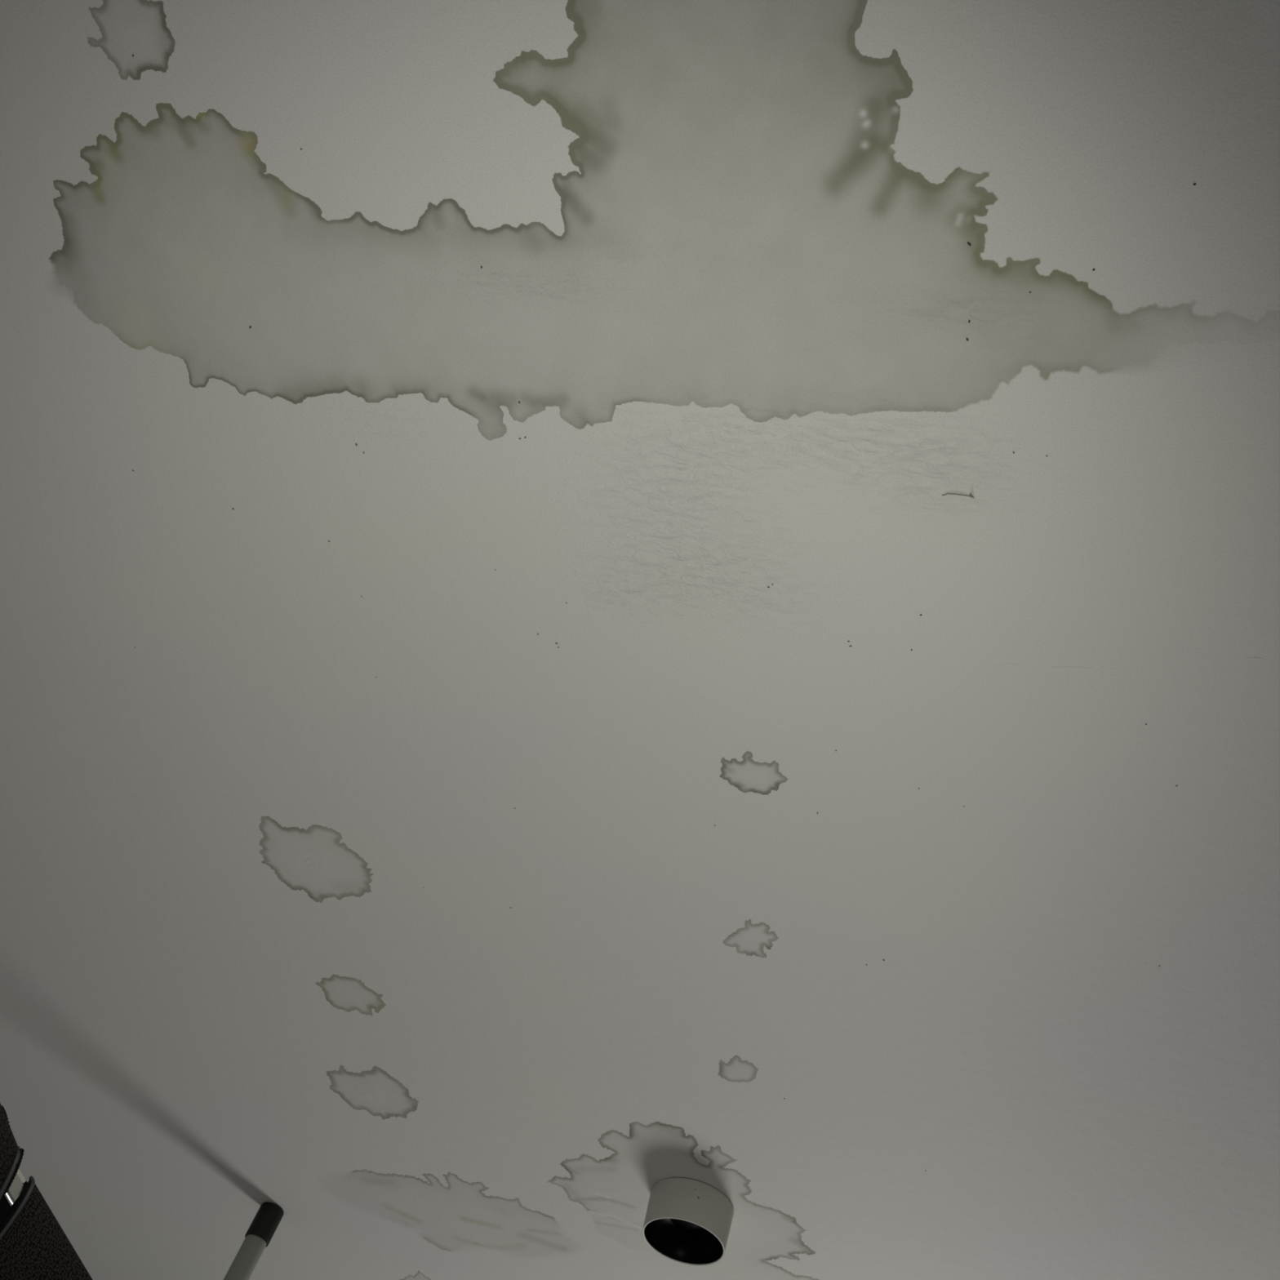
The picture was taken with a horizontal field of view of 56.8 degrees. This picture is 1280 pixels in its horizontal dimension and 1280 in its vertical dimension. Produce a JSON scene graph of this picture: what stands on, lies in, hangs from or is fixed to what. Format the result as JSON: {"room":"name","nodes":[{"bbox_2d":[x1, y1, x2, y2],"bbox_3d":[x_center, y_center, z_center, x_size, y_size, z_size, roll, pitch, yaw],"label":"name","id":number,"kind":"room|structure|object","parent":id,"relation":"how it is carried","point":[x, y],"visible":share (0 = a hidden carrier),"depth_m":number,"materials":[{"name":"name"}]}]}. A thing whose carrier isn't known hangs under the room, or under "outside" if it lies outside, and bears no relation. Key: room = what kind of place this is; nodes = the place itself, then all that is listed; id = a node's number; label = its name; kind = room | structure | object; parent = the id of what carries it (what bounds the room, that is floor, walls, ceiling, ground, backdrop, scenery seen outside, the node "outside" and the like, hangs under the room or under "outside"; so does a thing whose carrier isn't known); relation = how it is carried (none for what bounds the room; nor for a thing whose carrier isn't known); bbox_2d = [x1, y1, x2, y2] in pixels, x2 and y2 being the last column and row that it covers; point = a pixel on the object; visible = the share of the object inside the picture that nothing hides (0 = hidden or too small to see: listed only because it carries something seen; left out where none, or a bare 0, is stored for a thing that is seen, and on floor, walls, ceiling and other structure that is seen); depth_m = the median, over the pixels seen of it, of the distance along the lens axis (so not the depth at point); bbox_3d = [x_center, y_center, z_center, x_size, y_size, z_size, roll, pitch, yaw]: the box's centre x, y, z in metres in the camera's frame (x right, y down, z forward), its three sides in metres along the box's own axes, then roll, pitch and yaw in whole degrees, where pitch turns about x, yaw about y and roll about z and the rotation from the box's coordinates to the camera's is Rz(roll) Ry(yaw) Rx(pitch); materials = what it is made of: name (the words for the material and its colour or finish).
{"room":"damaged room","nodes":[
{"label":"damaged room","id":0,"kind":"room"},
{"bbox_2d":[0,1102,92,1279],"bbox_3d":[-0.267,0.271,0.523,0.061,0.118,0.218,-26,-66,30],"label":"strap","id":1,"kind":"object","parent":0,"point":[34,1246],"visible":1,"depth_m":0.51,"materials":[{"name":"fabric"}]},
{"bbox_2d":[0,0,1279,1279],"bbox_3d":[0.049,0.755,1.529,4.900,0.004,6.200,8,-54,11],"label":"ceiling","id":2,"kind":"structure","parent":0,"point":[602,602],"depth_m":1.00,"materials":[{"name":"paint"}]},
{"bbox_2d":[642,1177,733,1266],"bbox_3d":[0.059,0.724,1.472,0.107,0.053,0.107,8,-54,11],"label":"ceiling light","id":3,"kind":"object","parent":2,"relation":"attached to","point":[687,1221],"visible":1,"depth_m":1.46,"materials":[{"name":"paint"}]},
{"bbox_3d":[-0.547,2.128,-0.409,4.900,0.100,6.200,8,-54,11],"label":"floor","id":4,"kind":"structure","parent":0,"visible":0},
{"bbox_2d":[223,1201,284,1279],"bbox_3d":[-0.847,1.533,0.841,0.037,2.399,0.037,8,-54,11],"label":"pole","id":5,"kind":"object","parent":4,"relation":"on","point":[261,1230],"visible":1,"depth_m":1.74,"materials":[{"name":"metal"}]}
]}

